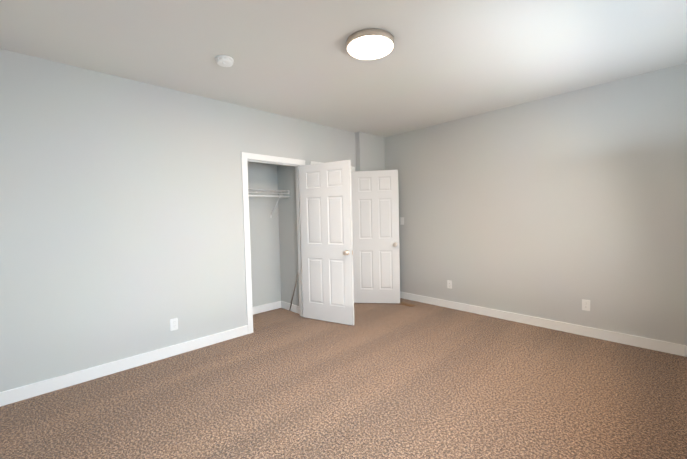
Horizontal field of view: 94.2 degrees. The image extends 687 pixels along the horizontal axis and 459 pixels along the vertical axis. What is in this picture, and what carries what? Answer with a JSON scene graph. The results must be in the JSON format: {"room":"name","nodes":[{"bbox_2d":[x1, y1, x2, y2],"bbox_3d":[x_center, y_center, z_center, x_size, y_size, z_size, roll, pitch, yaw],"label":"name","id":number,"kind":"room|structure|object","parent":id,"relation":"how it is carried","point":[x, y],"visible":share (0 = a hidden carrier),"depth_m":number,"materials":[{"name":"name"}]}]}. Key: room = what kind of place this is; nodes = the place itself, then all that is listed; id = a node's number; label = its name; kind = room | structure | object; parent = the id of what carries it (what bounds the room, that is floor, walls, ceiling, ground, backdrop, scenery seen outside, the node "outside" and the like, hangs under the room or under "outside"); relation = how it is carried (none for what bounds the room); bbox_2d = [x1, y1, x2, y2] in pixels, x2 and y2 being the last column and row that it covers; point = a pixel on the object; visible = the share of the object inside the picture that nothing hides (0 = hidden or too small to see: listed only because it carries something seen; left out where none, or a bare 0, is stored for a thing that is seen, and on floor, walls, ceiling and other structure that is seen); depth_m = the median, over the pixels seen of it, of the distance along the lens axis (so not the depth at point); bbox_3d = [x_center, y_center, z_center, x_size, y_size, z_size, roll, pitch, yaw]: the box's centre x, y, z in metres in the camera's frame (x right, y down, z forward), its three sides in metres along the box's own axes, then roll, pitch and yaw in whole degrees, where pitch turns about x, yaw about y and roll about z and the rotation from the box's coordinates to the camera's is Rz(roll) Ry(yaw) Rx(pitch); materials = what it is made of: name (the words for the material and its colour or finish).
{"room":"empty bedroom","nodes":[
{"label":"empty bedroom","id":0,"kind":"room"},
{"bbox_2d":[0,49,384,391],"bbox_3d":[-1.087,-0.102,3.808,5.034,2.663,0.205,-4,3,-44],"label":"wall","id":1,"kind":"structure","parent":0,"point":[121,221],"depth_m":2.88,"materials":[{"name":"grey paint"}]},
{"bbox_2d":[0,325,247,406],"bbox_3d":[-1.943,1.232,2.985,2.252,0.105,0.013,-4,3,-44],"label":"baseboard","id":2,"kind":"structure","parent":1,"relation":"attached to","point":[10,396],"depth_m":2.85,"materials":[{"name":"white paint"}]},
{"bbox_2d":[170,318,177,330],"bbox_3d":[-1.706,0.956,3.212,0.072,0.118,0.007,-4,3,-44],"label":"outlet","id":3,"kind":"object","parent":1,"relation":"attached to","point":[174,324],"visible":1,"depth_m":3.21,"materials":[{"name":"white plastic"}]},
{"bbox_2d":[241,152,304,333],"bbox_3d":[-0.825,0.150,4.036,0.911,2.129,0.016,-4,3,-44],"label":"trim","id":4,"kind":"structure","parent":1,"relation":"attached to","point":[245,156],"depth_m":3.75,"materials":[{"name":"white paint"}]},
{"bbox_2d":[247,159,302,316],"bbox_3d":[-0.870,0.176,4.085,0.803,2.075,0.115,-4,3,-44],"label":"door frame","id":5,"kind":"structure","parent":1,"relation":"attached to","point":[296,166],"depth_m":4.34,"materials":[{"name":"white paint"}]},
{"bbox_2d":[299,160,354,324],"bbox_3d":[-0.212,0.169,4.117,0.296,2.032,0.760,-4,3,-44],"label":"closet door","id":6,"kind":"structure","parent":1,"relation":"in","point":[326,236],"depth_m":4.07,"materials":[{"name":"white paint"}]},
{"bbox_2d":[311,161,354,171],"bbox_3d":[-0.114,0.105,4.718,0.861,2.129,0.016,-4,3,-44],"label":"door frame","id":7,"kind":"structure","parent":1,"relation":"attached to","point":[352,167],"depth_m":4.50,"materials":[{"name":"white paint"}]},
{"bbox_2d":[351,170,399,302],"bbox_3d":[0.500,0.120,4.913,0.493,2.032,0.599,-4,3,-44],"label":"entry door","id":8,"kind":"structure","parent":1,"relation":"in","point":[375,230],"depth_m":4.89,"materials":[{"name":"white paint"}]},
{"bbox_2d":[247,161,298,306],"bbox_3d":[-1.275,-0.114,4.210,1.450,2.663,0.635,-4,3,-44],"label":"wall","id":9,"kind":"structure","parent":0,"point":[274,254],"depth_m":4.63,"materials":[{"name":"grey paint"}]},
{"bbox_2d":[248,189,289,217],"bbox_3d":[-1.321,-0.341,4.244,1.248,0.390,0.313,-4,3,-44],"label":"wire closet shelf","id":10,"kind":"object","parent":9,"relation":"attached to","point":[263,191],"visible":0.42,"depth_m":4.41,"materials":[{"name":"white metal"}]},
{"bbox_2d":[253,301,299,314],"bbox_3d":[-1.211,1.164,4.226,1.250,0.105,0.535,-4,3,-44],"label":"baseboard","id":11,"kind":"structure","parent":9,"relation":"attached to","point":[271,306],"depth_m":4.66,"materials":[{"name":"white paint"}]},
{"bbox_2d":[0,298,686,458],"bbox_3d":[-0.218,1.275,2.992,5.404,0.060,5.495,-4,3,-44],"label":"floor","id":12,"kind":"structure","parent":0,"point":[420,380],"depth_m":2.38,"materials":[{"name":"carpet"}]},
{"bbox_2d":[289,274,297,310],"bbox_3d":[-0.706,0.892,4.542,0.015,0.606,0.286,-3,3,-40],"label":"rod","id":13,"kind":"object","parent":12,"relation":"on","point":[293,292],"visible":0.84,"depth_m":4.54,"materials":[{"name":"silver metal"}]},
{"bbox_2d":[396,302,415,306],"bbox_3d":[0.940,1.137,4.860,0.110,0.009,0.301,-4,3,-44],"label":"air vent register","id":14,"kind":"object","parent":12,"relation":"on","point":[406,304],"visible":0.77,"depth_m":4.83,"materials":[{"name":"brown metal"}]},
{"bbox_2d":[0,0,686,137],"bbox_3d":[-0.280,-1.455,2.879,5.404,0.080,5.495,-4,3,-44],"label":"ceiling","id":15,"kind":"structure","parent":0,"point":[444,61],"depth_m":2.48,"materials":[{"name":"paint"}]},
{"bbox_2d":[215,55,233,66],"bbox_3d":[-0.970,-1.365,2.603,0.142,0.046,0.142,-4,3,-44],"label":"smoke detector","id":16,"kind":"object","parent":15,"relation":"attached to","point":[224,61],"visible":0.98,"depth_m":2.57,"materials":[{"name":"white plastic"}]},
{"bbox_2d":[346,29,393,59],"bbox_3d":[0.200,-1.377,2.395,0.356,0.058,0.356,-4,3,-44],"label":"flush-mount light fixture","id":17,"kind":"object","parent":15,"relation":"attached to","point":[368,44],"visible":1,"depth_m":2.33,"materials":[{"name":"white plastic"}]},
{"bbox_2d":[384,63,686,344],"bbox_3d":[1.460,-0.197,4.703,0.115,2.663,5.310,-4,3,-44],"label":"wall","id":18,"kind":"structure","parent":0,"point":[559,207],"depth_m":3.58,"materials":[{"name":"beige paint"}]},
{"bbox_2d":[400,217,403,224],"bbox_3d":[0.945,-0.137,5.149,0.016,0.118,0.072,-4,3,-44],"label":"light switch","id":19,"kind":"object","parent":18,"relation":"attached to","point":[401,220],"visible":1,"depth_m":5.15,"materials":[{"name":"white plastic"}]},
{"bbox_2d":[447,280,451,288],"bbox_3d":[1.531,0.793,4.606,0.007,0.118,0.072,-4,3,-44],"label":"outlet","id":20,"kind":"object","parent":18,"relation":"attached to","point":[450,284],"visible":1,"depth_m":4.60,"materials":[{"name":"white plastic"}]},
{"bbox_2d":[400,292,686,356],"bbox_3d":[1.966,1.094,4.168,0.013,0.105,3.540,-4,3,-44],"label":"baseboard","id":21,"kind":"structure","parent":18,"relation":"attached to","point":[653,344],"depth_m":3.61,"materials":[{"name":"white paint"}]},
{"bbox_2d":[582,299,589,310],"bbox_3d":[2.631,0.822,3.461,0.007,0.118,0.072,-4,3,-44],"label":"outlet","id":22,"kind":"object","parent":18,"relation":"attached to","point":[585,305],"visible":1,"depth_m":3.46,"materials":[{"name":"white plastic"}]}
]}

